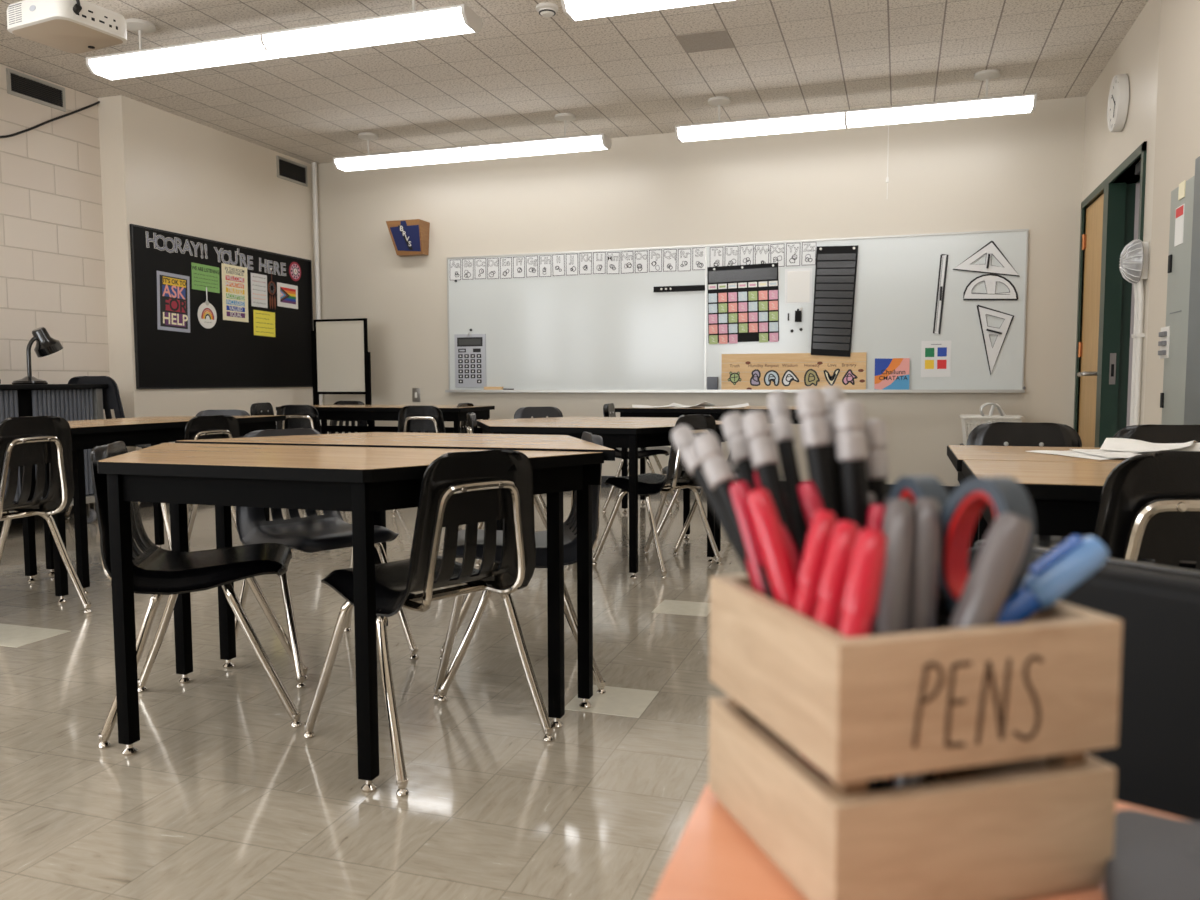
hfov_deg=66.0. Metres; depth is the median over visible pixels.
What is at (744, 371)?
poster
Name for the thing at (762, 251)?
card
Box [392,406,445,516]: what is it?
chair
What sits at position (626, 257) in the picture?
card
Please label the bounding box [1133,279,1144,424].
conduit
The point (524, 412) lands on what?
chair
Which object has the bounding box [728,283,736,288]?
card
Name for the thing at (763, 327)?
card
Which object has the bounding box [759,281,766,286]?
card
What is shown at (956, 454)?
rectangular table
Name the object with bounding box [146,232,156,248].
cutout
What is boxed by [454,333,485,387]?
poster
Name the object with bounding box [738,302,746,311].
card
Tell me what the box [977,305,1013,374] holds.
square
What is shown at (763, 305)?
card
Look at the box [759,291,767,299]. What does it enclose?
card
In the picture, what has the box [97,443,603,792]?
table
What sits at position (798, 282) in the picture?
sheet
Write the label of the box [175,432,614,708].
table
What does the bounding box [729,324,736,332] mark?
card
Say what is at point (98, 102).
cable
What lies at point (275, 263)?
cutout
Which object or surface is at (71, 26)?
projector
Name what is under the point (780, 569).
marker pen
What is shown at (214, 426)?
chair
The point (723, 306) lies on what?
card
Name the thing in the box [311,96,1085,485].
wall
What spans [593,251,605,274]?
card
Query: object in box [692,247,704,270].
card
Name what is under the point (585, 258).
card
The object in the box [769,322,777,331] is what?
card
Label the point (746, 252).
card
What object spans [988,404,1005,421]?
rolled paper
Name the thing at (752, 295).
card
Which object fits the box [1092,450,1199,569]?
chair
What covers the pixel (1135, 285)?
conduit
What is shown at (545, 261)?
card
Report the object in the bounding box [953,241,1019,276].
square
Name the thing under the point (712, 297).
card
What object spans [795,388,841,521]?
pencil
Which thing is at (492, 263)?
card
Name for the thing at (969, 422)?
basket
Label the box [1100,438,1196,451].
paper sheet
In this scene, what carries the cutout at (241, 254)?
attached to the bulletin board
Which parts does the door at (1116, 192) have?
strike plate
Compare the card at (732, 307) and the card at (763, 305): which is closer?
the card at (763, 305)
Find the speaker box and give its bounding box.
[386,219,429,256]
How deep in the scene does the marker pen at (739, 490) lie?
0.40 m
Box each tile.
[0,623,69,647]
[565,685,658,717]
[651,600,709,616]
[676,29,734,52]
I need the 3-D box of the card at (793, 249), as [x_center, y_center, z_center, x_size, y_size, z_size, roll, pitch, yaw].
[1.562,-1.581,7.472,0.123,0.195,0.002,1,5,18]
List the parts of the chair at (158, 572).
frame, backrest, leg, leg, seat, leg, leg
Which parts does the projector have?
port panel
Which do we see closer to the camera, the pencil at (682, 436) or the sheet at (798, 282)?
the pencil at (682, 436)
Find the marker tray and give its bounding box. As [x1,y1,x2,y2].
[445,390,1024,392]
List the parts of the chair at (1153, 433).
backrest, seat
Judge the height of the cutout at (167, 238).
0.119 m
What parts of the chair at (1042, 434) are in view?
backrest, seat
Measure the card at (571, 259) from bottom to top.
0.195 m
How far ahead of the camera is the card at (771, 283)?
7.53 m
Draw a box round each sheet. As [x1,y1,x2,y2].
[632,404,674,407]
[669,401,714,406]
[705,403,748,407]
[785,268,811,303]
[1027,449,1127,459]
[1071,449,1154,457]
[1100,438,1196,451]
[1145,443,1199,452]
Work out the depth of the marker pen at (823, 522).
0.37 m
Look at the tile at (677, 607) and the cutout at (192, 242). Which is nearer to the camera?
the tile at (677, 607)
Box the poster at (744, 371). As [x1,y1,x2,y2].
[721,352,866,389]
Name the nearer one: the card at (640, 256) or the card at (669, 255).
the card at (669, 255)
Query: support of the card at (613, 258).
attached to the whiteboard at (600, 332)
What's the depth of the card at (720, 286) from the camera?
7.66 m
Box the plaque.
[198,287,216,328]
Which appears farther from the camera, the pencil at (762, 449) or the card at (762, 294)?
the card at (762, 294)
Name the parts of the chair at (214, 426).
leg, leg, backrest, frame, leg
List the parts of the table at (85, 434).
leg, leg, leg, leg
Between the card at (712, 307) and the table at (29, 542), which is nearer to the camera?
the table at (29, 542)
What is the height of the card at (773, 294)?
0.076 m
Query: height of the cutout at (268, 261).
0.118 m
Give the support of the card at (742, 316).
attached to the chart at (767, 272)
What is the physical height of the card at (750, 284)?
0.043 m
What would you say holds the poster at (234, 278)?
attached to the bulletin board
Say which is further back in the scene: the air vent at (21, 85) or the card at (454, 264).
the card at (454, 264)
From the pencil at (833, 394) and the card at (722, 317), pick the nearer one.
the pencil at (833, 394)
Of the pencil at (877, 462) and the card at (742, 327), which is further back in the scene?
the card at (742, 327)
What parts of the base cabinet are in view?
ribbed door, rail, ribbed door, corner post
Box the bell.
[1119,239,1148,283]
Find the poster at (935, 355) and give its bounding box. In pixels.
[921,341,950,376]
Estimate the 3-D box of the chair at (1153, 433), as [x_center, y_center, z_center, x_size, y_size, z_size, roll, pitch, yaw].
[1.687,0.338,2.591,0.489,0.798,0.530,1,4,12]
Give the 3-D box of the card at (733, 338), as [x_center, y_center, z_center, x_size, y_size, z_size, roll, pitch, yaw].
[1.106,-0.921,7.665,0.073,0.076,0.002,1,5,18]
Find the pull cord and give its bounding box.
[886,104,888,195]
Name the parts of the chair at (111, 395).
leg, backrest, seat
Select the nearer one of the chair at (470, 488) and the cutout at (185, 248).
the chair at (470, 488)
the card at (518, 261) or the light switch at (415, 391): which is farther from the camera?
the light switch at (415, 391)
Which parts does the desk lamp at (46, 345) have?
lamp shade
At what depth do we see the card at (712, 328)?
7.71 m
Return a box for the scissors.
[888,475,1034,784]
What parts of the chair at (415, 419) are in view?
frame, backrest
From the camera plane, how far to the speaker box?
8.39 m
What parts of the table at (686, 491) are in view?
leg, leg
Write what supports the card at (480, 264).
attached to the whiteboard at (600, 332)
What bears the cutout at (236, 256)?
attached to the bulletin board
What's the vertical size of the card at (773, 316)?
0.076 m
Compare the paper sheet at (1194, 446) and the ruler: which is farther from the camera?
the ruler
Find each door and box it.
[1073,178,1135,447]
[1097,141,1146,447]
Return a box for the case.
[1104,809,1199,899]
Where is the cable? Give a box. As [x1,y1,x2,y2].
[0,101,99,137]
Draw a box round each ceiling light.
[86,0,481,80]
[333,113,611,171]
[561,0,729,21]
[675,69,1036,142]
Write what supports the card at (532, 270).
attached to the whiteboard at (600, 332)
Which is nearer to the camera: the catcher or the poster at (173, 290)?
the poster at (173, 290)
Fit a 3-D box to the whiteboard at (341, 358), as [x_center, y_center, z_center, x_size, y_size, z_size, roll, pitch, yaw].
[-2.347,-0.437,8.404,0.604,1.499,0.540,1,5,18]
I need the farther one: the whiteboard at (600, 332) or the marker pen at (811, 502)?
the whiteboard at (600, 332)
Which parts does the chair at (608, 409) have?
backrest, leg, leg, seat, leg, leg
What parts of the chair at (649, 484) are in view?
leg, seat, leg, leg, seat frame, frame, backrest, leg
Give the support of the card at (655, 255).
attached to the whiteboard at (600, 332)
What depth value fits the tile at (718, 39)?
5.63 m
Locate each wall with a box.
[0,64,109,418]
[98,95,314,451]
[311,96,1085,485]
[1077,0,1160,431]
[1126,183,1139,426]
[1144,0,1199,424]
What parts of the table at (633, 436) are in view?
leg, leg, leg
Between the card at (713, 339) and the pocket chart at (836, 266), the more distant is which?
the card at (713, 339)
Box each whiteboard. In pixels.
[311,318,371,425]
[445,229,1028,392]
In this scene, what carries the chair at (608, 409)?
on the floor
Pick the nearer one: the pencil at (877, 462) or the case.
the case
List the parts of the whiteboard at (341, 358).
post, post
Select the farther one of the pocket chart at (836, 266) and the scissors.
the pocket chart at (836, 266)
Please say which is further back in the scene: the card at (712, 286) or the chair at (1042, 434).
the card at (712, 286)
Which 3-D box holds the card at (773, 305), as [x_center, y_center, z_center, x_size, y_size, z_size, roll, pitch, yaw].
[1.417,-1.181,7.544,0.073,0.076,0.002,1,5,18]
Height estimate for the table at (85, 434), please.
0.744 m
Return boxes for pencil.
[671,425,891,792]
[692,432,774,600]
[721,412,755,490]
[742,410,801,561]
[767,392,808,557]
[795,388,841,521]
[822,386,844,520]
[833,400,889,781]
[864,419,891,786]
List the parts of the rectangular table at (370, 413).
leg, leg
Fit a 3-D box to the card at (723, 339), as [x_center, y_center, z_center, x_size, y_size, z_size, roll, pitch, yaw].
[1.026,-0.921,7.691,0.073,0.076,0.002,1,5,18]
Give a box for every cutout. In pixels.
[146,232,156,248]
[155,235,166,250]
[164,237,174,252]
[174,237,183,253]
[182,239,192,255]
[190,241,199,256]
[204,244,207,258]
[214,247,222,261]
[221,250,230,263]
[229,250,237,264]
[240,253,247,267]
[247,255,252,269]
[259,258,266,272]
[267,260,272,273]
[274,261,280,275]
[281,263,285,275]
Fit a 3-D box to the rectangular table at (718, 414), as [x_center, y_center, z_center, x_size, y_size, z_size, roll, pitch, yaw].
[0.911,0.069,6.562,1.500,0.744,0.600,1,5,18]
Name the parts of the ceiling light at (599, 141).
stem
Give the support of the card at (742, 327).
attached to the chart at (767, 272)
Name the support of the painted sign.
attached to the whiteboard at (600, 332)
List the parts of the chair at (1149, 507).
frame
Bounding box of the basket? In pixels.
[959,402,1023,444]
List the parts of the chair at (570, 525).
leg, leg, seat, leg, backrest, leg, frame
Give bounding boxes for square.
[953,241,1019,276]
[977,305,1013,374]
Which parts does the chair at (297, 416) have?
frame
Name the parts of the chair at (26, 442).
leg, seat frame, frame, seat, backrest, leg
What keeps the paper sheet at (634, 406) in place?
on the rectangular table at (718, 414)
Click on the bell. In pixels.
(1133, 261)
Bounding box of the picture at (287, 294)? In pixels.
[277,282,297,308]
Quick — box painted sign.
[874,358,909,389]
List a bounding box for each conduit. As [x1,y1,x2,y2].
[1130,284,1137,425]
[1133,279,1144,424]
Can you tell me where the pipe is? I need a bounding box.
[312,162,322,423]
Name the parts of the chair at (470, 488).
leg, leg, seat, seat frame, leg, frame, backrest, leg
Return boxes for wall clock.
[1107,74,1128,131]
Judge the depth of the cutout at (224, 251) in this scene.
7.69 m
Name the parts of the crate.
corner post, corner post, board, corner post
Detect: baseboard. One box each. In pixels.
[0,502,166,525]
[601,476,957,496]
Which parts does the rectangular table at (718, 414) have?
leg, leg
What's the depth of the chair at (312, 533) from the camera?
3.11 m
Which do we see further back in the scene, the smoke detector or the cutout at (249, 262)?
the cutout at (249, 262)
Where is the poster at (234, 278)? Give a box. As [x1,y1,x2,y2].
[221,263,248,321]
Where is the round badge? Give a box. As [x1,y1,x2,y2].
[289,262,300,280]
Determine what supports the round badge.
attached to the bulletin board
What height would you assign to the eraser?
0.115 m
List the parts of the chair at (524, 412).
backrest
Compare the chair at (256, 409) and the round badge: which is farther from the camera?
the round badge
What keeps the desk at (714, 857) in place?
on the floor
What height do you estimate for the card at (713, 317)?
0.076 m
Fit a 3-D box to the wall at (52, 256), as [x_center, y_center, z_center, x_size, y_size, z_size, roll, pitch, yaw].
[-4.614,-0.860,4.123,0.150,3.001,10.304,1,5,18]
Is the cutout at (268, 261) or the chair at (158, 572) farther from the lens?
the cutout at (268, 261)
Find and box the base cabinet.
[0,384,107,522]
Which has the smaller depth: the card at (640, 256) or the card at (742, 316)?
the card at (742, 316)
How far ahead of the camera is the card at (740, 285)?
7.61 m
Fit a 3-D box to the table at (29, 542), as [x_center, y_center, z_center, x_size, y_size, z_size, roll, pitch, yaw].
[-2.657,0.299,3.669,0.604,0.744,1.468,1,5,18]
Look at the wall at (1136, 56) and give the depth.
5.37 m
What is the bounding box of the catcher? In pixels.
[268,268,275,308]
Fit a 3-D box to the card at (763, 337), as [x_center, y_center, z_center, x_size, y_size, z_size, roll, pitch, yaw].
[1.344,-0.922,7.588,0.073,0.076,0.002,1,5,18]
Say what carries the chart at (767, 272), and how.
attached to the whiteboard at (600, 332)
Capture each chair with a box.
[0,416,91,612]
[65,376,192,518]
[90,441,307,748]
[138,415,243,549]
[168,409,249,549]
[235,428,417,687]
[250,402,273,415]
[276,405,321,433]
[303,449,553,796]
[329,401,366,433]
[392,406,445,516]
[438,432,605,701]
[453,403,473,432]
[467,412,546,566]
[514,406,572,507]
[592,414,721,578]
[602,403,678,513]
[653,409,754,554]
[966,422,1083,548]
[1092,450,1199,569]
[1113,424,1199,568]
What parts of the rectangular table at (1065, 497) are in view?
leg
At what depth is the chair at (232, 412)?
5.52 m
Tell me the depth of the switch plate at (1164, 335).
4.26 m
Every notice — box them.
[191,262,219,292]
[251,273,267,307]
[253,310,274,336]
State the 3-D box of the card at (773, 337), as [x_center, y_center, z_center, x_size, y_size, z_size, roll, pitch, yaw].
[1.423,-0.922,7.562,0.073,0.076,0.002,1,5,18]
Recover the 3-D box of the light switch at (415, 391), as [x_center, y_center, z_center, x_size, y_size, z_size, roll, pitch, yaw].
[-1.719,-0.514,8.633,0.081,0.131,0.014,1,5,18]
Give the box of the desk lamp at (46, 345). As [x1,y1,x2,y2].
[12,327,62,383]
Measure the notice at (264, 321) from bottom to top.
0.226 m
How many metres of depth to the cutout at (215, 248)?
7.62 m
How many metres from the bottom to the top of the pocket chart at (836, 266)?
0.882 m
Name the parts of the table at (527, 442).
leg, leg, leg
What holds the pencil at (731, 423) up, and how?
in the crate
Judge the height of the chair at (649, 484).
0.771 m
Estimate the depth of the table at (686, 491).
5.27 m
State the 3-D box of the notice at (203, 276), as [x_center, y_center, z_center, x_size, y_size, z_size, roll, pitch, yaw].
[-3.193,-1.393,7.483,0.003,0.216,0.318,1,5,18]
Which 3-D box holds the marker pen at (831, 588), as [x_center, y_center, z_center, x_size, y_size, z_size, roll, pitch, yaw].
[0.090,0.051,0.352,0.012,0.046,0.033,3,5,34]
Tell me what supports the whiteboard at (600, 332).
attached to the wall at (1021, 170)
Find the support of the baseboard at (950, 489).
attached to the wall at (1021, 170)
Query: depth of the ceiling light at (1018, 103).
6.45 m
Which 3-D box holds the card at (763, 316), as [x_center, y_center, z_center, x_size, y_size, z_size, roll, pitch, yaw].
[1.339,-1.094,7.576,0.073,0.076,0.002,1,5,18]
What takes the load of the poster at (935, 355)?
attached to the whiteboard at (600, 332)
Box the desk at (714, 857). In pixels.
[651,782,1191,899]
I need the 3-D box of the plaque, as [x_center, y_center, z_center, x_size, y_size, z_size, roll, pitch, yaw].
[-3.189,-1.153,7.498,0.011,0.330,0.210,1,5,18]
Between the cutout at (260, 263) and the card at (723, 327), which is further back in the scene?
the cutout at (260, 263)
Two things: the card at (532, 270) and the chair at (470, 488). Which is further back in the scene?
the card at (532, 270)
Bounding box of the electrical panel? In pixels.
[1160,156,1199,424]
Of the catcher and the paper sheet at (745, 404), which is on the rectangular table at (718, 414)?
the paper sheet at (745, 404)
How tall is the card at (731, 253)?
0.195 m
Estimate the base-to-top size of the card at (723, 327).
0.076 m
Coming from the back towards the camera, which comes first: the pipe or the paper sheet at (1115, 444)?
the pipe
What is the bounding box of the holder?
[795,307,801,321]
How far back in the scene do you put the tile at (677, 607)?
3.79 m
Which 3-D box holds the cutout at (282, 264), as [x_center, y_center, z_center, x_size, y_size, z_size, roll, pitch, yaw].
[-2.885,-1.647,8.421,0.003,0.119,0.077,1,5,18]
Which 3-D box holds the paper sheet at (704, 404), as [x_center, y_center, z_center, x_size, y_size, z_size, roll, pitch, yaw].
[0.637,-0.327,6.568,0.250,0.045,0.300,-4,6,-43]
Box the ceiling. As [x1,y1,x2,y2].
[0,0,1148,163]
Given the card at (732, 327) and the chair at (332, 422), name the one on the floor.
the chair at (332, 422)
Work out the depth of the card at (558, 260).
8.10 m
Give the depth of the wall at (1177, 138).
4.43 m
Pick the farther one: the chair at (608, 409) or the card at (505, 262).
the card at (505, 262)
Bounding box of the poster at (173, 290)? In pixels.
[157,271,189,332]
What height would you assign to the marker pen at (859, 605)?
0.047 m
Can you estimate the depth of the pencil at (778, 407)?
0.44 m
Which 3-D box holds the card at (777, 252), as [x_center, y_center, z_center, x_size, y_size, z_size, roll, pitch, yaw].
[1.443,-1.582,7.510,0.125,0.196,0.002,1,5,18]
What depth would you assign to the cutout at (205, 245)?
7.48 m
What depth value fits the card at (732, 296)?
7.64 m
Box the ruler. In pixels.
[933,254,947,333]
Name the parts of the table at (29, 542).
leg, leg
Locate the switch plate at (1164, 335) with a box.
[1158,326,1169,358]
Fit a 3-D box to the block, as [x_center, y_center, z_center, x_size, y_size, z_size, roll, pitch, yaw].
[-0.961,-0.554,8.339,0.178,0.035,0.038,1,5,18]
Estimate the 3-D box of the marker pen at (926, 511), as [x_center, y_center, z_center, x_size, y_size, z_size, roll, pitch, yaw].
[0.123,0.077,0.358,0.012,0.112,0.064,2,5,24]
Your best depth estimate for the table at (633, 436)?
4.40 m
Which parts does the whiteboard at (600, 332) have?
magnetic strip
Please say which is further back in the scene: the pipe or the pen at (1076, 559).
the pipe
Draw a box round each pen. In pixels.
[729,481,829,782]
[747,488,831,782]
[754,470,800,576]
[793,510,836,620]
[798,481,893,788]
[814,521,859,632]
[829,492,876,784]
[838,529,886,637]
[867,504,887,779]
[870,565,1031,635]
[873,498,913,634]
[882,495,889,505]
[894,497,940,788]
[950,513,1030,628]
[996,535,1108,624]
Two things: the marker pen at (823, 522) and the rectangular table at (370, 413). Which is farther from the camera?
the rectangular table at (370, 413)
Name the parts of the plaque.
cord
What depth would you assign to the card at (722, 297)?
7.67 m
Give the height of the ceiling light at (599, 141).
0.271 m
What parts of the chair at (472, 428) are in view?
frame, backrest, leg, leg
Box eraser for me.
[707,377,717,389]
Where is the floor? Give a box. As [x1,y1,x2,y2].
[0,487,786,899]
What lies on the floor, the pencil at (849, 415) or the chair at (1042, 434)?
the chair at (1042, 434)
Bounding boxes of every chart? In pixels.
[707,263,778,342]
[811,245,857,356]
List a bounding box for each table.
[20,466,68,602]
[43,415,285,593]
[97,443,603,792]
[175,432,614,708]
[276,405,494,433]
[477,420,724,578]
[495,417,720,556]
[615,406,800,512]
[947,445,1125,547]
[962,460,1118,540]
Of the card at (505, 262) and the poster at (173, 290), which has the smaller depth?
the poster at (173, 290)
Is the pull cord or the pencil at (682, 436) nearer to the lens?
the pencil at (682, 436)
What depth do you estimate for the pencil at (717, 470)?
0.42 m
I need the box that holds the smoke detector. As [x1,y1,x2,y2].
[536,2,557,16]
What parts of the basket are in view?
handle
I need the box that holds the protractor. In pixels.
[963,274,1017,299]
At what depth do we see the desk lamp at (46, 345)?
5.91 m
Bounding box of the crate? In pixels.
[709,574,1122,899]
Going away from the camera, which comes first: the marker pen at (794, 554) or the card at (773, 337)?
the marker pen at (794, 554)
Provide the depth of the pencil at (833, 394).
0.43 m
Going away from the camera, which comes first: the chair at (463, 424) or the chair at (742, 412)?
the chair at (742, 412)
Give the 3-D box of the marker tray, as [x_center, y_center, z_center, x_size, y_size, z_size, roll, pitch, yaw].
[0.905,-0.494,7.739,4.847,0.024,0.096,1,5,18]
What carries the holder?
attached to the whiteboard at (600, 332)
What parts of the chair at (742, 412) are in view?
leg, leg, seat, backrest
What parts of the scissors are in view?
handle, blade, handle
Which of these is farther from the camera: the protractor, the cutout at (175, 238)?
the cutout at (175, 238)
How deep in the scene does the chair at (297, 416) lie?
6.61 m
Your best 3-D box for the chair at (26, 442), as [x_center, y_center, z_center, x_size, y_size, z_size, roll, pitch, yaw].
[-2.377,0.273,3.566,0.538,0.809,0.496,1,4,14]
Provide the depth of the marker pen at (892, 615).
0.36 m
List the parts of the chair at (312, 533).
leg, backrest, leg, seat, leg, leg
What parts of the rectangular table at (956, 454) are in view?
leg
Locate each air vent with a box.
[6,68,65,111]
[276,156,307,186]
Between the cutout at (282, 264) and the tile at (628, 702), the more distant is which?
the cutout at (282, 264)
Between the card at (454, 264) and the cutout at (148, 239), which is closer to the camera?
the cutout at (148, 239)
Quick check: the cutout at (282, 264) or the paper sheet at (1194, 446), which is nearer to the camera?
the paper sheet at (1194, 446)
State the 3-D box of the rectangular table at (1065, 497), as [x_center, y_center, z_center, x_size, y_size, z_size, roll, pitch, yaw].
[1.255,0.422,1.852,0.975,0.744,0.505,1,5,18]
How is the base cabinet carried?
on the floor
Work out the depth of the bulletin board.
7.60 m
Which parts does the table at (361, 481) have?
leg, leg, leg, leg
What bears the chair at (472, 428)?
on the floor
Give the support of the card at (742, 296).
attached to the chart at (767, 272)
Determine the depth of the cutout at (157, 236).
7.02 m
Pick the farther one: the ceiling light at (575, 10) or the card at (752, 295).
the card at (752, 295)
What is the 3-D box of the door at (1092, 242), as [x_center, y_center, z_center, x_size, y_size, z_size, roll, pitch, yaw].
[3.434,-0.672,6.423,0.251,2.225,0.900,1,5,18]
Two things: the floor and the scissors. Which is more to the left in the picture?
the floor
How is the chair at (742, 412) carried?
on the floor
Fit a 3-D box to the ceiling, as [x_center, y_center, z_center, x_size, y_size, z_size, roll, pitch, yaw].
[-0.622,-2.322,2.715,8.654,0.100,10.704,1,5,18]
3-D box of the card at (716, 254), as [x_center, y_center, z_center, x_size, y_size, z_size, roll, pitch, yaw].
[0.967,-1.590,7.665,0.122,0.194,0.002,1,5,18]
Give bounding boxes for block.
[484,387,502,389]
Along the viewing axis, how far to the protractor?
7.03 m
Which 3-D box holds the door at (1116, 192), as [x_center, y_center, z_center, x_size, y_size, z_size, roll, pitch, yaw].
[3.201,-0.604,5.534,0.185,2.225,0.940,1,5,18]
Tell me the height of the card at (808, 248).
0.196 m
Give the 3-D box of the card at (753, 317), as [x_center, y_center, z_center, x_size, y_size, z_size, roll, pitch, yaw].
[1.260,-1.094,7.602,0.073,0.076,0.002,1,5,18]
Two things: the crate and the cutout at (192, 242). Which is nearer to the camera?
the crate
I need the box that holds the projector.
[7,0,126,53]
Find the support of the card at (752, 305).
attached to the chart at (767, 272)
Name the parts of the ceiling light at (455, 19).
stem, stem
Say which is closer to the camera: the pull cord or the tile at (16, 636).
the tile at (16, 636)
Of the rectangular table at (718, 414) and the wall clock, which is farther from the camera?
the rectangular table at (718, 414)
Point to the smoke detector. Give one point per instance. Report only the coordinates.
(546, 9)
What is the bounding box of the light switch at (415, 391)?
[412,388,419,401]
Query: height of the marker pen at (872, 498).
0.137 m
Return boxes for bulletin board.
[129,224,312,388]
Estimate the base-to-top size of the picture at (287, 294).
0.220 m
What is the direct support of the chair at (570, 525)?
on the floor
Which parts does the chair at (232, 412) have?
leg, backrest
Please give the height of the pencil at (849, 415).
0.176 m
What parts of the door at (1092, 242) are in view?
lever handle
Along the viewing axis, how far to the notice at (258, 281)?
8.11 m
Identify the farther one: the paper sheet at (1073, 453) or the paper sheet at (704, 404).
the paper sheet at (704, 404)
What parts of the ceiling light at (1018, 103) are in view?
stem, stem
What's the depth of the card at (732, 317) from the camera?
7.65 m
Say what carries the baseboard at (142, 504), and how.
attached to the wall at (52, 256)
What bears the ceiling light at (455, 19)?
hanging from the ceiling
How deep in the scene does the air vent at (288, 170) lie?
8.51 m
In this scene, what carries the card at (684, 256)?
attached to the whiteboard at (600, 332)
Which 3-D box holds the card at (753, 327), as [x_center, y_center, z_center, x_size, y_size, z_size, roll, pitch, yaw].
[1.262,-1.008,7.608,0.073,0.076,0.002,1,5,18]
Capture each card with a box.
[449,259,460,280]
[462,258,473,279]
[474,258,486,279]
[487,257,498,279]
[500,257,511,278]
[513,256,524,278]
[525,255,538,277]
[539,255,551,276]
[552,253,564,276]
[565,253,578,275]
[579,252,591,274]
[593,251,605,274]
[606,252,619,274]
[620,250,633,273]
[634,250,647,273]
[649,249,662,272]
[663,248,676,271]
[677,248,691,271]
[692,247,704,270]
[708,284,716,289]
[708,293,716,302]
[709,246,723,266]
[709,304,716,312]
[709,314,716,323]
[709,325,717,333]
[709,335,717,343]
[718,284,726,288]
[718,293,726,301]
[718,303,726,312]
[719,314,726,322]
[719,324,726,333]
[719,335,727,343]
[724,245,738,265]
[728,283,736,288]
[728,292,736,301]
[728,303,736,311]
[729,313,736,322]
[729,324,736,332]
[729,334,737,343]
[738,282,746,287]
[738,292,746,300]
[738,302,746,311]
[739,244,753,264]
[739,313,746,321]
[739,323,747,332]
[748,282,756,286]
[748,291,756,300]
[749,302,756,310]
[749,312,757,321]
[749,323,757,331]
[753,244,770,263]
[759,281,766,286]
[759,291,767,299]
[759,301,767,310]
[759,312,767,320]
[759,322,767,331]
[759,333,767,342]
[769,281,777,285]
[769,290,777,299]
[769,301,777,309]
[769,311,777,320]
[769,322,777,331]
[769,333,777,341]
[770,243,784,266]
[785,242,800,266]
[801,241,816,265]
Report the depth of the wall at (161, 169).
7.24 m
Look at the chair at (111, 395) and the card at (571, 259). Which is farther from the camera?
the card at (571, 259)
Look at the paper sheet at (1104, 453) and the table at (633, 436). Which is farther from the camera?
the table at (633, 436)

